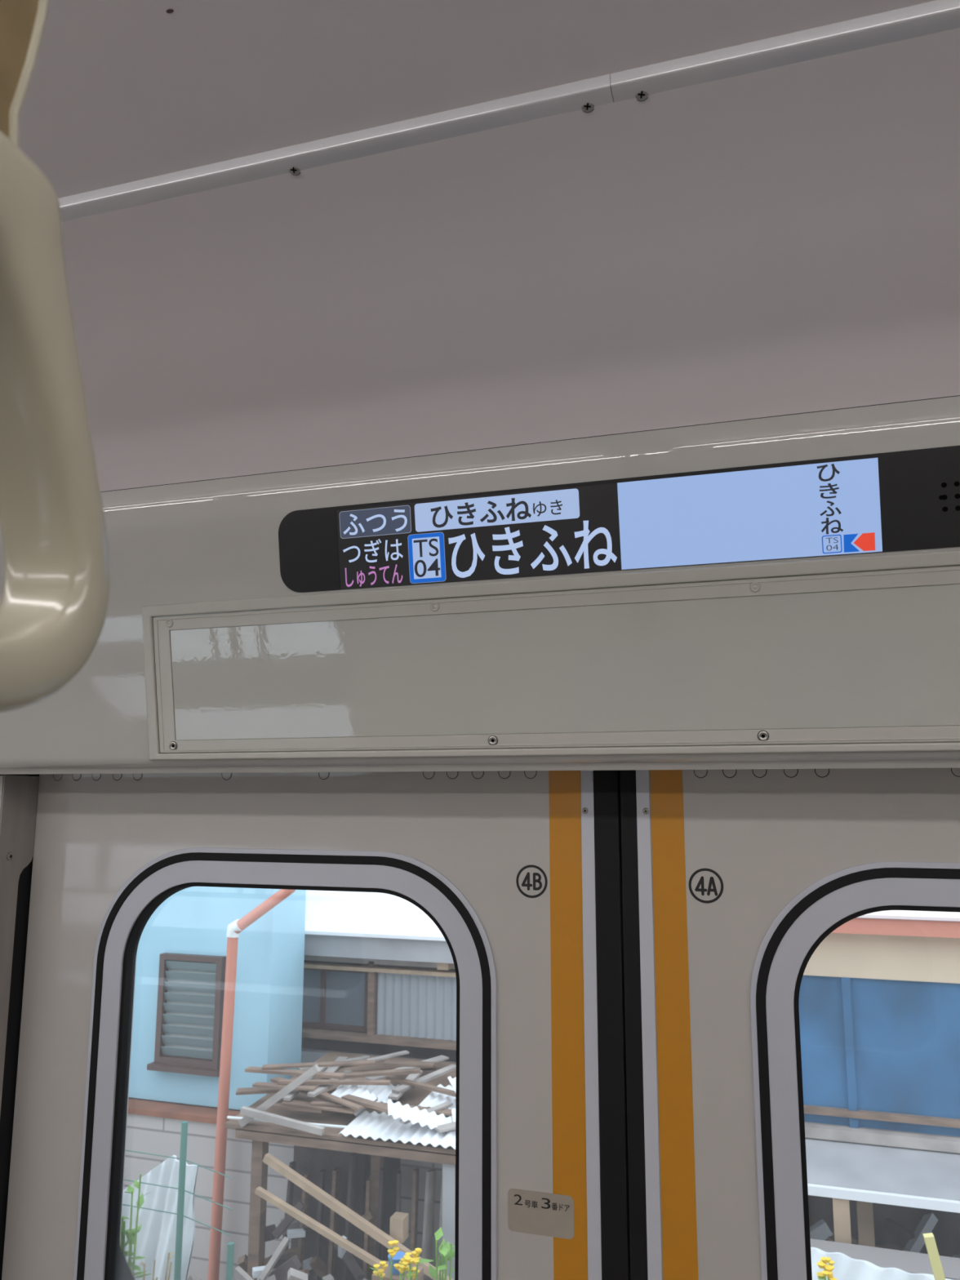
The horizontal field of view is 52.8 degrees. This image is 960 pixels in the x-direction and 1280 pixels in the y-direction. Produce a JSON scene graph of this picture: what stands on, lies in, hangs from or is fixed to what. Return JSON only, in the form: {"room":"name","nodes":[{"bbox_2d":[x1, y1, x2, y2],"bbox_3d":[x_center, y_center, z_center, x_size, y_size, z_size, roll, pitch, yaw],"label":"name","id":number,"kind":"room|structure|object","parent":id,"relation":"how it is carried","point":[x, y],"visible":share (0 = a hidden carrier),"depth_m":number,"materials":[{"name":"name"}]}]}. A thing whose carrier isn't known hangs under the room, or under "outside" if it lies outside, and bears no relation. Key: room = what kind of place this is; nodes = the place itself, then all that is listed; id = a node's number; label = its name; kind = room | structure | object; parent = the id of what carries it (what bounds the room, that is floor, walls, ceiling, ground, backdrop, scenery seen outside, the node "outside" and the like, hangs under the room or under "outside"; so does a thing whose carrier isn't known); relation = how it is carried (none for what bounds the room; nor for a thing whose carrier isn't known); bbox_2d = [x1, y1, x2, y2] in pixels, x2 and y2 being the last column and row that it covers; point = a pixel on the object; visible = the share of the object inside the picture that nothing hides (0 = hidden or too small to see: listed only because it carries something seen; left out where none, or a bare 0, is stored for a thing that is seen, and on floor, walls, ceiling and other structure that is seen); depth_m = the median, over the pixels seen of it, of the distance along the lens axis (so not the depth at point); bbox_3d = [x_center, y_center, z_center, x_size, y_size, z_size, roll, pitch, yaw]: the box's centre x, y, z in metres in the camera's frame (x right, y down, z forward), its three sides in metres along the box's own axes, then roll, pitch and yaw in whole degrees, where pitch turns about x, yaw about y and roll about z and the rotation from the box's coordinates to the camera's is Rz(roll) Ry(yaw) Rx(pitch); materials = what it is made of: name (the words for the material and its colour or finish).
{"room":"transit interior","nodes":[
{"label":"transit interior","id":0,"kind":"room"},
{"bbox_2d":[0,774,29,776],"bbox_3d":[-2.299,1.118,1.504,3.719,1.800,0.052,-3,-10,18],"label":"wall","id":1,"kind":"structure","parent":0,"point":[0,775],"depth_m":1.09,"materials":[{"name":"grey"}]},
{"bbox_2d":[0,775,39,1279],"bbox_3d":[-0.519,1.038,0.957,0.026,1.788,0.087,-3,-10,18],"label":"trim","id":2,"kind":"structure","parent":1,"relation":"attached to","point":[18,793],"depth_m":1.06,"materials":[{"name":"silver metal"}]},
{"bbox_2d":[1,770,630,1279],"bbox_3d":[-0.185,0.992,0.879,0.666,1.815,0.034,-3,-10,18],"label":"door","id":3,"kind":"structure","parent":1,"relation":"in","point":[519,873],"depth_m":0.95,"materials":[{"name":"grey metal"}]},
{"bbox_2d":[507,1188,573,1239],"bbox_3d":[0.054,0.514,0.866,0.061,0.036,0.001,-3,-10,18],"label":"sticker","id":4,"kind":"object","parent":3,"relation":"attached to","point":[533,1212],"visible":1,"depth_m":0.87,"materials":[{"name":"beige plastic"}]},
{"bbox_2d":[18,0,936,198],"bbox_3d":[-0.283,-0.524,-0.298,8.800,0.053,1.967,-3,-10,18],"label":"ceiling","id":5,"kind":"structure","parent":0,"point":[119,91],"depth_m":0.60,"materials":[{"name":"white"}]},
{"bbox_3d":[-0.096,-0.342,0.266,8.780,0.028,0.028,-3,-10,18],"label":"grab rail","id":6,"kind":"object","parent":5,"relation":"attached to","visible":0},
{"bbox_2d":[0,0,110,712],"bbox_3d":[-0.134,-0.156,0.248,0.030,0.351,0.113,-3,-10,18],"label":"strap","id":7,"kind":"object","parent":6,"relation":"hanging from","point":[54,602],"visible":1,"depth_m":0.26,"materials":[{"name":"beige plastic"}]},
{"bbox_2d":[28,395,959,776],"bbox_3d":[0.168,-0.046,1.050,8.800,0.560,0.038,-3,-10,18],"label":"wall","id":8,"kind":"structure","parent":0,"point":[957,395],"depth_m":1.09,"materials":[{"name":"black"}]},
{"bbox_2d":[62,27,959,491],"bbox_3d":[0.054,-0.259,0.725,8.800,0.143,0.224,-3,-10,18],"label":"ceiling panel","id":9,"kind":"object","parent":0,"point":[783,240],"depth_m":0.73,"materials":[{"name":"white"}]},
{"bbox_2d":[57,74,613,222],"bbox_3d":[-2.044,-0.239,1.280,4.468,0.015,0.018,-3,-10,18],"label":"trim","id":10,"kind":"structure","parent":9,"relation":"attached to","point":[585,95],"depth_m":0.66,"materials":[{"name":"silver metal"}]},
{"bbox_2d":[0,395,959,774],"bbox_3d":[0.123,-0.017,0.907,8.800,0.278,0.245,-3,-10,18],"label":"header cover","id":11,"kind":"object","parent":9,"relation":"attached to","point":[215,540],"visible":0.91,"depth_m":0.89,"materials":[{"name":"grey"}]},
{"bbox_2d":[141,550,959,759],"bbox_3d":[0.095,0.021,0.810,0.882,0.148,0.030,-3,-10,18],"label":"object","id":12,"kind":"object","parent":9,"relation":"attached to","point":[855,660],"visible":1,"depth_m":0.81,"materials":[{"name":"grey"}]},
{"bbox_2d":[169,741,177,750],"bbox_3d":[-0.296,0.102,0.934,0.009,0.009,0.002,-3,-10,18],"label":"screw","id":13,"kind":"object","parent":12,"relation":"on","point":[173,744],"depth_m":0.93,"materials":[{"name":"silver metal"}]},
{"bbox_2d":[488,735,497,745],"bbox_3d":[0.011,0.087,0.837,0.009,0.009,0.002,-3,-10,18],"label":"screw","id":14,"kind":"object","parent":12,"relation":"on","point":[492,740],"depth_m":0.84,"materials":[{"name":"silver metal"}]},
{"bbox_2d":[757,730,768,741],"bbox_3d":[0.225,0.076,0.769,0.009,0.009,0.002,-3,-10,18],"label":"screw","id":15,"kind":"object","parent":12,"relation":"on","point":[762,735],"depth_m":0.77,"materials":[{"name":"silver metal"}]},
{"bbox_2d":[278,445,959,592],"bbox_3d":[0.135,-0.097,0.796,0.674,0.075,0.014,-3,-10,18],"label":"display","id":16,"kind":"object","parent":9,"relation":"attached to","point":[903,500],"visible":1,"depth_m":0.80,"materials":[{"name":"black plastic"}]},
{"bbox_2d":[610,0,959,102],"bbox_3d":[2.146,-0.447,-0.047,4.332,0.015,0.018,-3,-10,18],"label":"trim","id":17,"kind":"structure","parent":9,"relation":"attached to","point":[938,15],"depth_m":0.57,"materials":[{"name":"silver metal"}]},
{"bbox_3d":[2.536,0.877,-0.026,3.728,1.800,0.052,-3,-10,18],"label":"wall","id":18,"kind":"structure","parent":0,"visible":0},
{"bbox_2d":[619,768,959,1279],"bbox_3d":[0.450,0.960,0.678,0.666,1.815,0.034,-3,-10,18],"label":"door","id":19,"kind":"structure","parent":18,"relation":"in","point":[732,880],"depth_m":0.84,"materials":[{"name":"grey metal"}]},
{"label":"outside","id":20,"kind":"structure","parent":0,"visible":0},
{"bbox_3d":[6.244,6.164,19.265,80.000,0.200,39.900,-3,-10,18],"label":"ground","id":21,"kind":"structure","parent":20,"visible":0},
{"bbox_2d":[121,1173,152,1276],"bbox_3d":[-1.371,2.808,3.743,0.197,1.390,0.173,-3,-10,18],"label":"plant","id":22,"kind":"object","parent":21,"relation":"on","point":[131,1233],"visible":0.58,"depth_m":3.82,"materials":[{"name":"green plant"}]},
{"bbox_2d":[139,1252,174,1279],"bbox_3d":[-1.315,2.937,3.688,0.217,1.118,0.220,6,-11,-31],"label":"dry grass tuft","id":23,"kind":"object","parent":21,"relation":"on","point":[169,1257],"visible":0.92,"depth_m":3.75,"materials":[{"name":"beige plant"}]},
{"bbox_2d":[122,1120,234,1279],"bbox_3d":[-2.381,2.869,4.410,2.844,1.480,0.028,-3,-10,18],"label":"wire fence","id":24,"kind":"object","parent":21,"relation":"on","point":[179,1237],"visible":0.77,"depth_m":4.11,"materials":[{"name":"teal paint"}]},
{"bbox_2d":[121,1155,198,1279],"bbox_3d":[-1.451,2.589,4.213,0.480,0.605,0.169,-3,-10,18],"label":"tarpaulin","id":25,"kind":"object","parent":24,"relation":"attached to","point":[156,1237],"visible":0.55,"depth_m":4.22,"materials":[{"name":"white plastic"}]},
{"bbox_2d":[123,1098,293,1279],"bbox_3d":[-3.566,3.304,5.977,5.600,1.122,0.145,-3,-10,18],"label":"wall","id":26,"kind":"structure","parent":21,"relation":"on","point":[153,1127],"depth_m":5.30,"materials":[{"name":"concrete"}]},
{"bbox_2d":[128,886,306,1111],"bbox_3d":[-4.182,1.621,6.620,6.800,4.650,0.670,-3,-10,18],"label":"house","id":27,"kind":"structure","parent":21,"relation":"on","point":[182,949],"depth_m":5.62,"materials":[{"name":"paint"}]},
{"bbox_2d":[164,960,216,1059],"bbox_3d":[-1.672,2.142,5.625,0.350,0.540,0.007,-3,-10,18],"label":"window shutter","id":28,"kind":"object","parent":27,"relation":"hanging from","point":[171,967],"depth_m":5.61,"materials":[{"name":"grey metal"}]},
{"bbox_2d":[207,888,295,1279],"bbox_3d":[-1.172,2.382,5.228,0.560,2.712,0.076,-2,-9,11],"label":"drain pipe","id":29,"kind":"object","parent":27,"relation":"attached to","point":[234,928],"visible":0.8,"depth_m":5.26,"materials":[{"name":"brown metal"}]},
{"bbox_2d":[282,1160,296,1250],"bbox_3d":[-0.992,3.185,4.865,0.018,1.012,0.134,-5,-11,30],"label":"board","id":30,"kind":"object","parent":21,"relation":"on","point":[292,1165],"visible":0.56,"depth_m":4.95,"materials":[{"name":"brown wood"}]},
{"bbox_2d":[297,1173,310,1270],"bbox_3d":[-0.909,3.206,4.838,0.018,0.962,0.130,-4,-10,24],"label":"board","id":31,"kind":"object","parent":21,"relation":"on","point":[304,1194],"visible":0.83,"depth_m":4.89,"materials":[{"name":"brown wood"}]},
{"bbox_2d":[187,1200,426,1279],"bbox_3d":[-0.544,3.183,4.367,1.632,0.993,0.993,-3,-10,18],"label":"pile","id":32,"kind":"object","parent":21,"relation":"on","point":[283,1264],"visible":0.73,"depth_m":4.66,"materials":[{"name":"grey wood"}]},
{"bbox_2d":[232,1265,253,1279],"bbox_3d":[-0.917,2.943,4.285,0.411,0.239,0.030,-3,-10,20],"label":"board","id":33,"kind":"object","parent":32,"relation":"on","point":[238,1271],"visible":1,"depth_m":4.35,"materials":[{"name":"grey wood"}]},
{"bbox_2d":[313,1168,325,1279],"bbox_3d":[-0.812,3.188,4.813,0.018,0.990,0.141,-1,-9,9],"label":"board","id":34,"kind":"object","parent":21,"relation":"on","point":[322,1172],"visible":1,"depth_m":4.87,"materials":[{"name":"brown wood"}]},
{"bbox_2d":[327,1167,340,1276],"bbox_3d":[-0.739,3.178,4.794,0.018,1.007,0.165,-1,-9,9],"label":"board","id":35,"kind":"object","parent":21,"relation":"on","point":[335,1173],"visible":0.83,"depth_m":4.84,"materials":[{"name":"brown wood"}]},
{"bbox_2d":[225,1051,456,1279],"bbox_3d":[-0.276,3.043,5.002,1.720,1.335,1.150,-3,-10,18],"label":"shed","id":36,"kind":"object","parent":21,"relation":"on","point":[313,1153],"visible":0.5,"depth_m":4.88,"materials":[{"name":"brown wood"}]},
{"bbox_2d":[238,1063,320,1127],"bbox_3d":[-0.990,2.245,4.763,0.421,0.318,0.030,-2,-10,15],"label":"plank","id":37,"kind":"object","parent":36,"relation":"on","point":[315,1068],"visible":1,"depth_m":4.75,"materials":[{"name":"grey wood"}]},
{"bbox_2d":[240,1106,324,1135],"bbox_3d":[-0.961,2.333,4.691,0.436,0.095,0.030,-2,-10,14],"label":"plank","id":38,"kind":"object","parent":36,"relation":"on","point":[246,1111],"visible":1,"depth_m":4.68,"materials":[{"name":"grey wood"}]},
{"bbox_2d":[226,1115,350,1128],"bbox_3d":[-0.946,2.370,4.750,0.660,0.025,0.014,-3,-10,16],"label":"pipe","id":39,"kind":"object","parent":36,"relation":"on","point":[228,1117],"visible":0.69,"depth_m":4.70,"materials":[{"name":"white plastic"}]},
{"bbox_2d":[271,1102,324,1113],"bbox_3d":[-0.912,2.348,4.851,0.271,0.016,0.038,-3,-10,16],"label":"board","id":40,"kind":"object","parent":36,"relation":"on","point":[277,1105],"visible":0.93,"depth_m":4.84,"materials":[{"name":"wood"}]},
{"bbox_2d":[281,1099,358,1114],"bbox_3d":[-0.799,2.331,4.831,0.404,0.011,0.064,-3,-10,20],"label":"board","id":41,"kind":"object","parent":40,"relation":"on","point":[294,1103],"visible":0.93,"depth_m":4.81,"materials":[{"name":"wood"}]},
{"bbox_2d":[283,1066,327,1101],"bbox_3d":[-0.922,2.346,5.135,0.035,0.046,0.516,-2,-9,12],"label":"board","id":42,"kind":"object","parent":41,"relation":"on","point":[291,1095],"visible":0.43,"depth_m":4.95,"materials":[{"name":"grey wood"}]},
{"bbox_2d":[306,1090,363,1110],"bbox_3d":[-0.776,2.304,4.890,0.529,0.024,0.037,-8,-13,42],"label":"board","id":43,"kind":"object","parent":42,"relation":"on","point":[355,1106],"visible":0.64,"depth_m":4.80,"materials":[{"name":"wood"}]},
{"bbox_2d":[252,1081,317,1090],"bbox_3d":[-1.001,2.288,4.956,0.335,0.012,0.054,-2,-10,13],"label":"board","id":44,"kind":"object","parent":43,"relation":"on","point":[258,1084],"visible":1,"depth_m":4.95,"materials":[{"name":"wood"}]},
{"bbox_2d":[277,1079,391,1084],"bbox_3d":[-0.749,2.271,4.965,0.579,0.023,0.038,-1,-9,4],"label":"board","id":45,"kind":"object","parent":44,"relation":"on","point":[309,1082],"visible":1,"depth_m":4.95,"materials":[{"name":"brown wood"}]},
{"bbox_2d":[244,1066,345,1079],"bbox_3d":[-0.972,2.270,5.072,0.548,0.017,0.055,-2,-10,14],"label":"board","id":46,"kind":"object","parent":45,"relation":"on","point":[250,1069],"visible":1,"depth_m":5.06,"materials":[{"name":"brown wood"}]},
{"bbox_2d":[262,1059,375,1069],"bbox_3d":[-0.857,2.263,5.154,0.593,0.024,0.056,1,-9,-5],"label":"board","id":47,"kind":"object","parent":46,"relation":"on","point":[368,1061],"visible":1,"depth_m":5.14,"materials":[{"name":"brown wood"}]},
{"bbox_2d":[306,1070,351,1097],"bbox_3d":[-0.778,2.305,5.030,0.042,0.037,0.366,-4,-10,23],"label":"board","id":48,"kind":"object","parent":43,"relation":"on","point":[321,1088],"visible":0.57,"depth_m":4.93,"materials":[{"name":"grey wood"}]},
{"bbox_2d":[342,1067,420,1078],"bbox_3d":[-0.525,2.295,5.122,0.420,0.026,0.053,1,-9,-8],"label":"board","id":49,"kind":"object","parent":48,"relation":"on","point":[414,1070],"visible":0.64,"depth_m":5.11,"materials":[{"name":"brown wood"}]},
{"bbox_2d":[310,1100,413,1108],"bbox_3d":[-0.589,2.313,4.803,0.523,0.014,0.041,-2,-9,10],"label":"board","id":50,"kind":"object","parent":41,"relation":"on","point":[313,1102],"visible":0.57,"depth_m":4.82,"materials":[{"name":"brown wood"}]},
{"bbox_2d":[331,1079,377,1115],"bbox_3d":[-0.646,2.317,4.900,0.226,0.113,0.139,-8,-12,40],"label":"sheet","id":51,"kind":"object","parent":50,"relation":"on","point":[353,1090],"visible":0.61,"depth_m":4.93,"materials":[{"name":"white metal"}]},
{"bbox_2d":[341,1093,387,1112],"bbox_3d":[-0.530,2.296,4.776,0.379,0.022,0.053,-7,-11,36],"label":"board","id":52,"kind":"object","parent":50,"relation":"on","point":[361,1101],"visible":0.64,"depth_m":4.79,"materials":[{"name":"brown wood"}]},
{"bbox_2d":[270,1076,334,1102],"bbox_3d":[-0.920,2.375,5.104,0.534,0.028,0.058,-8,-12,41],"label":"board","id":53,"kind":"object","parent":36,"relation":"on","point":[276,1079],"visible":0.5,"depth_m":5.08,"materials":[{"name":"brown wood"}]},
{"bbox_2d":[235,1084,317,1095],"bbox_3d":[-1.064,2.358,5.071,0.415,0.025,0.069,1,-9,-6],"label":"board","id":54,"kind":"object","parent":53,"relation":"on","point":[246,1091],"visible":0.5,"depth_m":5.04,"materials":[{"name":"brown wood"}]},
{"bbox_2d":[327,1088,377,1101],"bbox_3d":[-0.655,2.339,4.959,0.275,0.018,0.061,-5,-11,29],"label":"board","id":55,"kind":"object","parent":53,"relation":"on","point":[333,1090],"visible":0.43,"depth_m":5.00,"materials":[{"name":"wood"}]},
{"bbox_2d":[254,1186,381,1266],"bbox_3d":[-0.679,2.735,4.438,0.829,0.303,0.030,-3,-10,21],"label":"diagonal timber","id":56,"kind":"object","parent":36,"relation":"attached to","point":[262,1193],"visible":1,"depth_m":4.46,"materials":[{"name":"wood"}]},
{"bbox_2d":[298,1055,370,1070],"bbox_3d":[-0.840,2.451,5.595,0.421,0.033,0.040,5,-10,-28],"label":"board","id":57,"kind":"object","parent":36,"relation":"on","point":[365,1057],"visible":0.43,"depth_m":5.64,"materials":[{"name":"brown wood"}]},
{"bbox_2d":[324,1056,347,1072],"bbox_3d":[-0.839,2.463,5.581,0.055,0.030,0.327,-1,-9,10],"label":"board","id":58,"kind":"object","parent":36,"relation":"on","point":[332,1069],"visible":0.57,"depth_m":5.56,"materials":[{"name":"grey wood"}]},
{"bbox_2d":[262,1152,453,1279],"bbox_3d":[-0.505,2.699,4.430,1.155,0.501,0.030,-3,-10,21],"label":"diagonal timber","id":59,"kind":"object","parent":36,"relation":"attached to","point":[318,1193],"visible":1,"depth_m":4.49,"materials":[{"name":"wood"}]},
{"bbox_2d":[389,1211,408,1243],"bbox_3d":[-0.372,2.709,4.460,0.065,0.100,0.070,-3,-10,18],"label":"wooden block","id":60,"kind":"object","parent":59,"relation":"on","point":[399,1221],"visible":0.93,"depth_m":4.43,"materials":[{"name":"beige wood"}]},
{"bbox_2d":[336,1079,399,1102],"bbox_3d":[-0.594,2.382,5.096,0.360,0.038,0.232,-3,-10,18],"label":"sheet","id":61,"kind":"object","parent":36,"relation":"on","point":[382,1092],"visible":0.23,"depth_m":5.11,"materials":[{"name":"white metal"}]},
{"bbox_2d":[388,1070,422,1100],"bbox_3d":[-0.395,2.372,5.161,0.050,0.040,0.414,-2,-10,15],"label":"board","id":62,"kind":"object","parent":61,"relation":"on","point":[395,1096],"visible":0.57,"depth_m":5.14,"materials":[{"name":"grey wood"}]},
{"bbox_2d":[391,1064,456,1093],"bbox_3d":[-0.288,2.358,5.199,0.048,0.042,0.483,-7,-12,38],"label":"board","id":63,"kind":"object","parent":62,"relation":"on","point":[435,1074],"visible":0.86,"depth_m":5.20,"materials":[{"name":"grey wood"}]},
{"bbox_2d":[365,1054,448,1079],"bbox_3d":[-0.398,2.381,5.381,0.532,0.038,0.064,8,-12,-41],"label":"board","id":64,"kind":"object","parent":61,"relation":"on","point":[440,1058],"visible":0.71,"depth_m":5.39,"materials":[{"name":"grey wood"}]},
{"bbox_2d":[383,1059,435,1066],"bbox_3d":[-0.395,2.374,5.420,0.285,0.012,0.070,-1,-9,10],"label":"board","id":65,"kind":"object","parent":64,"relation":"on","point":[399,1063],"visible":1,"depth_m":5.41,"materials":[{"name":"wood"}]},
{"bbox_2d":[366,1050,408,1061],"bbox_3d":[-0.525,2.376,5.518,0.256,0.022,0.041,6,-11,-34],"label":"board","id":66,"kind":"object","parent":36,"relation":"on","point":[403,1052],"visible":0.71,"depth_m":5.51,"materials":[{"name":"grey wood"}]},
{"bbox_2d":[343,1065,435,1071],"bbox_3d":[-0.517,2.454,5.543,0.520,0.022,0.058,1,-9,-5],"label":"board","id":67,"kind":"object","parent":36,"relation":"on","point":[391,1067],"visible":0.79,"depth_m":5.53,"materials":[{"name":"brown wood"}]},
{"bbox_2d":[338,1110,455,1149],"bbox_3d":[-0.172,2.334,4.579,0.960,0.038,0.281,-3,-10,18],"label":"sheet","id":68,"kind":"object","parent":36,"relation":"on","point":[374,1125],"visible":0.38,"depth_m":4.60,"materials":[{"name":"white metal"}]},
{"bbox_2d":[434,1121,455,1133],"bbox_3d":[0.043,2.316,4.696,0.567,0.036,0.063,6,-11,-31],"label":"board","id":69,"kind":"object","parent":68,"relation":"on","point":[451,1126],"visible":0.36,"depth_m":4.56,"materials":[{"name":"grey wood"}]},
{"bbox_2d":[387,1098,455,1133],"bbox_3d":[-0.280,2.282,4.626,0.334,0.139,0.144,2,-9,-11],"label":"sheet","id":70,"kind":"object","parent":69,"relation":"on","point":[396,1110],"visible":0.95,"depth_m":4.63,"materials":[{"name":"white metal"}]},
{"bbox_2d":[451,1108,455,1121],"bbox_3d":[0.062,2.267,4.680,0.400,0.144,0.142,0,-9,-2],"label":"sheet","id":71,"kind":"object","parent":69,"relation":"on","point":[453,1110],"visible":0.09,"depth_m":4.69,"materials":[{"name":"white metal"}]},
{"bbox_2d":[378,1102,452,1115],"bbox_3d":[-0.316,2.334,4.810,0.470,0.010,0.062,-3,-10,17],"label":"board","id":72,"kind":"object","parent":36,"relation":"on","point":[446,1112],"visible":0.07,"depth_m":4.77,"materials":[{"name":"wood"}]},
{"bbox_2d":[399,1101,453,1124],"bbox_3d":[-0.261,2.314,4.735,0.041,0.028,0.325,-9,-13,43],"label":"board","id":73,"kind":"object","parent":72,"relation":"on","point":[447,1104],"visible":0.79,"depth_m":4.78,"materials":[{"name":"grey wood"}]},
{"bbox_2d":[417,1084,456,1109],"bbox_3d":[0.003,2.344,4.914,0.570,0.039,0.301,-3,-10,18],"label":"sheet","id":74,"kind":"object","parent":36,"relation":"on","point":[433,1099],"visible":0.23,"depth_m":4.94,"materials":[{"name":"white metal"}]},
{"bbox_2d":[386,1075,456,1097],"bbox_3d":[-0.286,2.325,5.034,0.506,0.024,0.035,-6,-11,35],"label":"board","id":75,"kind":"object","parent":74,"relation":"on","point":[446,1091],"visible":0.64,"depth_m":5.03,"materials":[{"name":"wood"}]},
{"bbox_2d":[447,1075,456,1093],"bbox_3d":[-0.011,2.274,4.907,0.306,0.128,0.134,6,-11,-33],"label":"sheet","id":76,"kind":"object","parent":74,"relation":"on","point":[452,1081],"visible":0.08,"depth_m":4.87,"materials":[{"name":"white metal"}]},
{"bbox_2d":[342,1152,359,1279],"bbox_3d":[-0.657,3.134,4.777,0.018,1.086,0.153,-4,-10,23],"label":"board","id":77,"kind":"object","parent":21,"relation":"on","point":[353,1158],"visible":0.78,"depth_m":4.85,"materials":[{"name":"brown wood"}]},
{"bbox_2d":[363,1177,370,1279],"bbox_3d":[-0.562,3.184,4.741,0.018,0.978,0.160,-1,-9,7],"label":"board","id":78,"kind":"object","parent":21,"relation":"on","point":[366,1237],"visible":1,"depth_m":4.80,"materials":[{"name":"wood"}]},
{"bbox_2d":[301,889,456,1062],"bbox_3d":[0.300,2.105,7.517,2.550,4.000,3.860,-3,-10,18],"label":"house","id":79,"kind":"structure","parent":21,"relation":"on","point":[380,977],"depth_m":5.97,"materials":[{"name":"white paint"}]},
{"bbox_2d":[374,1168,386,1269],"bbox_3d":[-0.504,3.155,4.731,0.018,1.028,0.119,-4,-10,22],"label":"board","id":80,"kind":"object","parent":21,"relation":"on","point":[382,1171],"visible":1,"depth_m":4.80,"materials":[{"name":"brown wood"}]},
{"bbox_2d":[368,1240,422,1279],"bbox_3d":[-0.318,2.815,3.369,0.246,1.260,0.185,5,-10,-27],"label":"flower plant","id":81,"kind":"object","parent":21,"relation":"on","point":[402,1266],"visible":1,"depth_m":3.49,"materials":[{"name":"yellow plant"}]},
{"bbox_2d":[371,1260,423,1279],"bbox_3d":[-0.308,2.912,3.528,0.160,1.118,0.120,-3,-10,18],"label":"stand","id":82,"kind":"object","parent":21,"relation":"on","point":[420,1275],"visible":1,"depth_m":3.60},
{"bbox_2d":[387,1251,405,1275],"bbox_3d":[-0.310,2.330,3.613,0.070,0.055,0.070,-3,-10,18],"label":"pot","id":83,"kind":"object","parent":82,"relation":"on","point":[396,1259],"visible":0.39,"depth_m":3.59,"materials":[{"name":"blue plastic"}]},
{"bbox_2d":[395,1169,401,1212],"bbox_3d":[-0.404,3.153,4.702,0.018,1.027,0.160,0,-9,-1],"label":"board","id":84,"kind":"object","parent":21,"relation":"on","point":[399,1171],"visible":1,"depth_m":4.78,"materials":[{"name":"grey wood"}]},
{"bbox_2d":[409,1168,419,1251],"bbox_3d":[-0.329,3.140,4.683,0.018,1.046,0.134,-2,-10,14],"label":"board","id":85,"kind":"object","parent":21,"relation":"on","point":[413,1245],"visible":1,"depth_m":4.75,"materials":[{"name":"wood"}]},
{"bbox_2d":[421,1168,436,1279],"bbox_3d":[-0.268,3.135,4.667,0.018,1.050,0.144,-7,-12,36],"label":"board","id":86,"kind":"object","parent":21,"relation":"on","point":[430,1182],"visible":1,"depth_m":4.73,"materials":[{"name":"wood"}]},
{"bbox_2d":[418,1227,454,1279],"bbox_3d":[-0.138,2.792,3.396,0.190,1.315,0.197,-8,-12,41],"label":"plant","id":87,"kind":"object","parent":21,"relation":"on","point":[446,1252],"visible":0.9,"depth_m":3.47,"materials":[{"name":"green plant"}]},
{"bbox_2d":[437,1166,442,1271],"bbox_3d":[-0.184,3.109,4.647,0.018,1.096,0.148,-6,-11,33],"label":"board","id":88,"kind":"object","parent":21,"relation":"on","point":[440,1240],"visible":0.2,"depth_m":4.69,"materials":[{"name":"wood"}]},
{"bbox_2d":[816,1257,836,1279],"bbox_3d":[1.157,2.739,3.134,0.183,1.340,0.221,-3,-10,18],"label":"plant","id":89,"kind":"object","parent":21,"relation":"on","point":[822,1264],"visible":1,"depth_m":3.22,"materials":[{"name":"yellow plant"}]},
{"bbox_2d":[798,910,959,1257],"bbox_3d":[3.829,1.830,6.102,4.850,4.100,4.450,-3,-10,18],"label":"house","id":90,"kind":"structure","parent":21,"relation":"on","point":[879,1001],"depth_m":4.77,"materials":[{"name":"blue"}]},
{"bbox_2d":[808,1213,959,1257],"bbox_3d":[2.135,3.240,4.556,2.167,0.923,0.929,-3,-10,18],"label":"pile","id":91,"kind":"object","parent":21,"relation":"on","point":[819,1229],"visible":0.17,"depth_m":4.90,"materials":[{"name":"grey wood"}]},
{"bbox_2d":[809,1238,959,1279],"bbox_3d":[1.816,3.092,4.022,0.950,0.930,0.200,-3,-10,18],"label":"wall","id":92,"kind":"structure","parent":21,"relation":"on","point":[910,1262],"depth_m":4.13,"materials":[{"name":"concrete"}]},
{"bbox_2d":[810,1247,952,1279],"bbox_3d":[1.743,2.680,3.890,0.870,0.300,0.181,-3,-10,18],"label":"sheet","id":93,"kind":"object","parent":92,"relation":"on","point":[846,1268],"visible":0.61,"depth_m":4.01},
{"bbox_2d":[922,1232,945,1279],"bbox_3d":[1.605,2.657,3.002,0.325,1.466,0.030,-2,-10,14],"label":"stake","id":94,"kind":"object","parent":21,"relation":"on","point":[929,1238],"visible":1,"depth_m":3.13,"materials":[{"name":"yellow wood"}]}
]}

